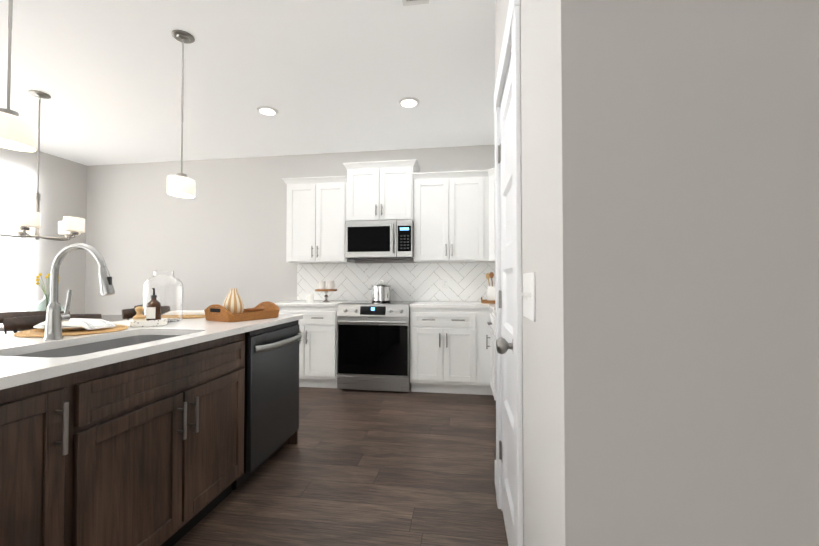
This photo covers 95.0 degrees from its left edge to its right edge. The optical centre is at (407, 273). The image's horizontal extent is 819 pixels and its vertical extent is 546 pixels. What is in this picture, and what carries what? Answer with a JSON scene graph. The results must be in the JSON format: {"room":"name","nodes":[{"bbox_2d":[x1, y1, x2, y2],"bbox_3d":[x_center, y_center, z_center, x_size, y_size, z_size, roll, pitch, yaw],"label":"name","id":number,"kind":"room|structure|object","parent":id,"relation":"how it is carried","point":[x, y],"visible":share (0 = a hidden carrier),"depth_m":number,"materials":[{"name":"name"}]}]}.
{"room":"dining room and kitchen","nodes":[
{"label":"dining room and kitchen","id":0,"kind":"room"},
{"bbox_2d":[0,147,86,334],"bbox_3d":[-5.079,-0.198,1.023,0.120,2.740,8.340,0,-1,8],"label":"wall","id":1,"kind":"structure","parent":0,"point":[24,263],"depth_m":4.59,"materials":[{"name":"grey paint"}]},
{"bbox_2d":[0,0,495,165],"bbox_3d":[-1.240,-1.629,0.484,7.880,0.100,8.580,0,-1,8],"label":"ceiling","id":2,"kind":"structure","parent":0,"point":[330,76],"depth_m":2.91,"materials":[{"name":"white paint"}]},
{"bbox_2d":[0,0,36,151],"bbox_3d":[-1.620,-1.041,1.530,0.136,1.034,0.184,0,-1,8],"label":"pendant light","id":3,"kind":"object","parent":2,"relation":"hanging from","point":[17,132],"visible":1,"depth_m":1.52,"materials":[{"name":"white glass"}]},
{"bbox_2d":[0,90,84,240],"bbox_3d":[-3.125,-0.906,3.193,0.644,1.239,0.628,0,-1,8],"label":"chandelier","id":4,"kind":"object","parent":2,"relation":"hanging from","point":[22,224],"visible":1,"depth_m":3.16,"materials":[{"name":"silver metal"}]},
{"bbox_2d":[167,30,194,197],"bbox_3d":[-1.457,-1.023,2.425,0.136,1.034,0.184,0,-1,8],"label":"pendant light","id":5,"kind":"object","parent":2,"relation":"hanging from","point":[181,184],"visible":1,"depth_m":2.41,"materials":[{"name":"silver metal"}]},
{"bbox_2d":[257,106,277,114],"bbox_3d":[-1.306,-1.513,3.494,0.192,0.012,0.192,0,-1,8],"label":"recessed light","id":6,"kind":"object","parent":2,"relation":"in","point":[267,110],"visible":1,"depth_m":3.46,"materials":[{"name":"white plastic"}]},
{"bbox_2d":[398,97,419,106],"bbox_3d":[0.009,-1.516,3.330,0.192,0.012,0.192,0,-1,8],"label":"recessed light","id":7,"kind":"object","parent":2,"relation":"in","point":[408,102],"visible":1,"depth_m":3.31,"materials":[{"name":"white plastic"}]},
{"bbox_2d":[402,0,428,5],"bbox_3d":[0.021,-1.544,1.974,0.150,0.010,0.360,0,-1,8],"label":"ceiling vent","id":8,"kind":"object","parent":2,"relation":"in","point":[411,2],"visible":1,"depth_m":2.13,"materials":[{"name":"white plastic"}]},
{"bbox_2d":[85,145,494,314],"bbox_3d":[-1.433,-0.125,4.760,6.240,2.740,0.120,0,-1,8],"label":"wall","id":9,"kind":"structure","parent":0,"point":[218,236],"depth_m":4.88,"materials":[{"name":"grey paint"}]},
{"bbox_2d":[286,176,354,262],"bbox_3d":[-1.035,-0.619,4.480,0.732,0.977,0.332,0,-1,8],"label":"upper cabinet","id":10,"kind":"object","parent":9,"relation":"attached to","point":[316,206],"depth_m":4.32,"materials":[{"name":"white wood"}]},
{"bbox_2d":[346,159,417,220],"bbox_3d":[-0.294,-0.921,4.371,0.762,0.667,0.344,0,-1,8],"label":"upper cabinet","id":11,"kind":"object","parent":9,"relation":"attached to","point":[375,190],"depth_m":4.20,"materials":[{"name":"white wood"}]},
{"bbox_2d":[345,220,413,259],"bbox_3d":[-0.303,-0.376,4.303,0.758,0.420,0.438,0,-1,8],"label":"microwave","id":12,"kind":"object","parent":11,"relation":"attached to","point":[381,240],"visible":1,"depth_m":4.14,"materials":[{"name":"silver metal"}]},
{"bbox_2d":[297,260,494,301],"bbox_3d":[0.072,0.081,4.466,2.934,0.484,0.011,0,-1,8],"label":"tile backsplash","id":13,"kind":"structure","parent":9,"relation":"attached to","point":[409,280],"depth_m":4.46,"materials":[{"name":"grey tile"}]},
{"bbox_2d":[410,169,489,262],"bbox_3d":[0.518,-0.624,4.223,0.880,0.977,0.387,0,-1,8],"label":"upper cabinet","id":14,"kind":"object","parent":9,"relation":"attached to","point":[451,214],"depth_m":4.09,"materials":[{"name":"white wood"}]},
{"bbox_2d":[490,167,494,261],"bbox_3d":[1.173,-0.629,3.976,0.608,0.977,0.685,0,-1,8],"label":"upper cabinet","id":15,"kind":"object","parent":9,"relation":"attached to","point":[492,171],"depth_m":3.99,"materials":[{"name":"white wood"}]},
{"bbox_2d":[174,387,507,545],"bbox_3d":[-1.240,1.210,0.429,7.880,0.100,8.580,0,-1,8],"label":"floor","id":16,"kind":"structure","parent":0,"point":[370,468],"depth_m":2.16,"materials":[{"name":"brown wood"}]},
{"bbox_2d":[0,311,69,333],"bbox_3d":[-3.074,0.756,3.130,0.506,0.919,0.501,1,-1,-25],"label":"dining chair","id":17,"kind":"object","parent":16,"relation":"on","point":[3,315],"visible":0.1,"depth_m":2.90,"materials":[{"name":"black paint"}]},
{"bbox_2d":[3,314,101,332],"bbox_3d":[-2.617,0.749,2.796,0.506,0.919,0.501,1,-1,-40],"label":"dining chair","id":18,"kind":"object","parent":16,"relation":"on","point":[14,324],"visible":0.21,"depth_m":2.54,"materials":[{"name":"black paint"}]},
{"bbox_2d":[0,315,132,331],"bbox_3d":[-3.406,0.845,3.769,1.200,0.759,1.200,0,-1,8],"label":"dining table","id":19,"kind":"object","parent":16,"relation":"on","point":[112,318],"visible":0.02,"depth_m":3.84,"materials":[{"name":"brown wood"}]},
{"bbox_2d":[29,273,64,310],"bbox_3d":[-3.612,0.229,3.761,0.268,0.470,0.268,0,-1,8],"label":"flower vase","id":20,"kind":"object","parent":19,"relation":"on","point":[42,304],"visible":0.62,"depth_m":3.70,"materials":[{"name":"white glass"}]},
{"bbox_2d":[122,308,142,319],"bbox_3d":[-2.598,0.764,3.537,0.501,0.919,0.506,0,-1,13],"label":"dining chair","id":21,"kind":"object","parent":16,"relation":"on","point":[127,314],"visible":0.06,"depth_m":3.29,"materials":[{"name":"black paint"}]},
{"bbox_2d":[0,319,299,545],"bbox_3d":[-1.206,0.746,1.803,0.668,0.883,1.850,0,-1,8],"label":"kitchen island","id":22,"kind":"object","parent":16,"relation":"on","point":[131,436],"depth_m":1.31,"materials":[{"name":"brown wood"}]},
{"bbox_2d":[0,315,302,382],"bbox_3d":[-1.327,0.288,1.824,0.905,0.030,1.920,0,-1,8],"label":"island countertop","id":23,"kind":"structure","parent":22,"relation":"on","point":[12,367],"depth_m":1.46,"materials":[{"name":"white stone"}]},
{"bbox_2d":[13,318,127,336],"bbox_3d":[-1.579,0.244,1.782,0.408,0.054,0.408,0,-1,8],"label":"place setting","id":24,"kind":"object","parent":23,"relation":"on","point":[77,326],"visible":0.88,"depth_m":1.71,"materials":[{"name":"white ceramic"}]},
{"bbox_2d":[36,243,114,338],"bbox_3d":[-1.326,0.072,1.535,0.305,0.392,0.091,0,-1,8],"label":"faucet","id":25,"kind":"object","parent":23,"relation":"on","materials":[{"name":"silver metal"}]},
{"bbox_2d":[4,331,187,354],"bbox_3d":[-1.197,0.396,1.520,0.404,0.221,0.704,0,-1,8],"label":"sink","id":26,"kind":"object","parent":23,"relation":"in","point":[137,336],"depth_m":1.65,"materials":[{"name":"grey metal"}]},
{"bbox_2d":[129,288,166,326],"bbox_3d":[-1.384,0.175,2.007,0.168,0.201,0.168,0,-1,8],"label":"soap tray","id":27,"kind":"object","parent":23,"relation":"on","point":[152,318],"visible":1,"depth_m":1.98,"materials":[{"name":"stone"}]},
{"bbox_2d":[143,271,182,322],"bbox_3d":[-1.440,0.132,2.213,0.200,0.296,0.200,0,-1,8],"label":"glass jar","id":28,"kind":"object","parent":23,"relation":"on","point":[167,286],"visible":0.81,"depth_m":2.15,"materials":[{"name":"clear glass"}]},
{"bbox_2d":[183,310,204,318],"bbox_3d":[-1.467,0.271,2.573,0.408,0.032,0.408,0,-1,8],"label":"place setting","id":29,"kind":"object","parent":23,"relation":"on","point":[193,313],"visible":0.42,"depth_m":2.51,"materials":[{"name":"white fabric"}]},
{"bbox_2d":[204,301,279,321],"bbox_3d":[-1.037,0.233,2.369,0.274,0.100,0.377,-1,-1,30],"label":"rattan tray","id":30,"kind":"object","parent":23,"relation":"on","point":[217,312],"visible":0.88,"depth_m":2.24,"materials":[{"name":"brown"}]},
{"bbox_2d":[223,288,243,312],"bbox_3d":[-1.076,0.179,2.315,0.120,0.178,0.120,0,-1,8],"label":"striped vase","id":31,"kind":"object","parent":30,"relation":"on","point":[233,302],"visible":0.67,"depth_m":2.28,"materials":[{"name":"beige ceramic"}]},
{"bbox_2d":[246,308,264,311],"bbox_3d":[-0.992,0.248,2.438,0.120,0.045,0.096,0,-1,8],"label":"wooden bowl","id":32,"kind":"object","parent":30,"relation":"on","point":[253,309],"visible":0.56,"depth_m":2.40,"materials":[{"name":"brown wood"}]},
{"bbox_2d":[232,320,301,489],"bbox_3d":[-1.083,0.761,2.386,0.682,0.874,0.608,0,-1,8],"label":"dishwasher","id":33,"kind":"object","parent":16,"relation":"on","point":[271,413],"visible":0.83,"depth_m":2.24,"materials":[{"name":"black metal"}]},
{"bbox_2d":[276,304,337,387],"bbox_3d":[-1.057,0.795,4.307,0.732,0.883,0.628,0,-1,8],"label":"base cabinet","id":34,"kind":"object","parent":16,"relation":"on","point":[318,325],"depth_m":3.99,"materials":[{"name":"white wood"}]},
{"bbox_2d":[278,300,348,303],"bbox_3d":[-1.060,0.337,4.312,0.736,0.030,0.636,0,-1,8],"label":"countertop","id":35,"kind":"structure","parent":34,"relation":"on","point":[296,301],"depth_m":4.18,"materials":[{"name":"white stone"}]},
{"bbox_2d":[307,293,313,302],"bbox_3d":[-1.091,0.269,4.196,0.080,0.100,0.080,0,-1,8],"label":"candle jar","id":36,"kind":"object","parent":35,"relation":"on","point":[310,297],"visible":1,"depth_m":4.16,"materials":[{"name":"white ceramic"}]},
{"bbox_2d":[315,289,336,301],"bbox_3d":[-0.940,0.249,4.326,0.250,0.144,0.250,0,-1,8],"label":"cake stand","id":37,"kind":"object","parent":35,"relation":"on","point":[326,291],"visible":0.96,"depth_m":4.28,"materials":[{"name":"brown wood"}]},
{"bbox_2d":[316,281,324,288],"bbox_3d":[-1.002,0.130,4.327,0.108,0.092,0.085,0,-1,8],"label":"mug","id":38,"kind":"object","parent":37,"relation":"on","point":[321,284],"visible":1,"depth_m":4.29,"materials":[{"name":"white ceramic"}]},
{"bbox_2d":[327,281,335,288],"bbox_3d":[-0.879,0.131,4.349,0.111,0.092,0.085,0,-1,8],"label":"mug","id":39,"kind":"object","parent":37,"relation":"on","point":[331,284],"visible":1,"depth_m":4.32,"materials":[{"name":"white ceramic"}]},
{"bbox_2d":[337,300,415,392],"bbox_3d":[-0.323,0.773,4.141,0.758,0.920,0.686,0,-1,8],"label":"range","id":40,"kind":"object","parent":16,"relation":"on","point":[373,345],"visible":0.94,"depth_m":3.86,"materials":[{"name":"silver metal"}]},
{"bbox_2d":[369,281,393,301],"bbox_3d":[-0.305,0.197,4.284,0.294,0.236,0.230,0,-1,8],"label":"stock pot","id":41,"kind":"object","parent":40,"relation":"on","point":[380,292],"visible":1,"depth_m":4.19,"materials":[{"name":"silver metal"}]},
{"bbox_2d":[410,312,477,393],"bbox_3d":[0.393,0.790,4.093,0.662,0.883,0.628,0,-1,8],"label":"base cabinet","id":42,"kind":"object","parent":16,"relation":"on","point":[452,346],"depth_m":3.79,"materials":[{"name":"white wood"}]},
{"bbox_2d":[410,301,494,311],"bbox_3d":[0.727,0.326,3.751,1.428,0.030,1.223,0,-1,8],"label":"countertop","id":43,"kind":"structure","parent":42,"relation":"on","point":[418,306],"depth_m":3.81,"materials":[{"name":"white stone"}]},
{"bbox_2d":[481,297,494,303],"bbox_3d":[1.033,0.283,4.064,0.470,0.066,0.210,0,-1,8],"label":"wooden tray","id":44,"kind":"object","parent":43,"relation":"on","point":[488,301],"visible":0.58,"depth_m":3.99,"materials":[{"name":"brown wood"}]},
{"bbox_2d":[486,272,494,299],"bbox_3d":[0.939,0.142,4.101,0.168,0.324,0.152,0,-1,8],"label":"utensil crock","id":45,"kind":"object","parent":44,"relation":"on","point":[490,292],"visible":0.54,"depth_m":4.06,"materials":[{"name":"white ceramic"}]},
{"bbox_2d":[490,312,495,399],"bbox_3d":[1.079,0.777,3.386,0.627,0.883,0.608,0,-1,8],"label":"base cabinet","id":46,"kind":"object","parent":16,"relation":"on","point":[492,314],"depth_m":3.39,"materials":[{"name":"white wood"}]},
{"bbox_2d":[495,0,538,545],"bbox_3d":[0.470,-0.189,1.497,0.120,2.740,1.300,0,-1,8],"label":"wall","id":47,"kind":"structure","parent":0,"point":[529,190],"depth_m":1.08,"materials":[{"name":"grey paint"}]},
{"bbox_2d":[496,56,513,545],"bbox_3d":[0.411,0.160,1.613,0.106,2.022,0.612,0,-1,8],"label":"pantry door","id":48,"kind":"structure","parent":47,"relation":"in","point":[504,345],"depth_m":1.69,"materials":[{"name":"white painted wood"},{"name":"brushed nickel"}]},
{"bbox_2d":[494,0,522,545],"bbox_3d":[0.476,0.103,1.597,0.142,2.160,0.820,0,-1,8],"label":"door frame","id":49,"kind":"structure","parent":47,"relation":"attached to","point":[510,43],"depth_m":1.25,"materials":[{"name":"white wood"}]},
{"bbox_2d":[521,272,534,321],"bbox_3d":[0.338,0.062,1.067,0.016,0.130,0.170,0,-1,8],"label":"switch plate","id":50,"kind":"object","parent":47,"relation":"attached to","point":[528,293],"visible":1,"depth_m":1.04,"materials":[{"name":"white plastic"}]},
{"bbox_2d":[535,0,818,545],"bbox_3d":[1.460,-0.207,0.603,2.340,2.740,0.120,0,-1,8],"label":"wall","id":51,"kind":"structure","parent":0,"point":[670,232],"depth_m":0.68,"materials":[{"name":"grey paint"}]}
]}

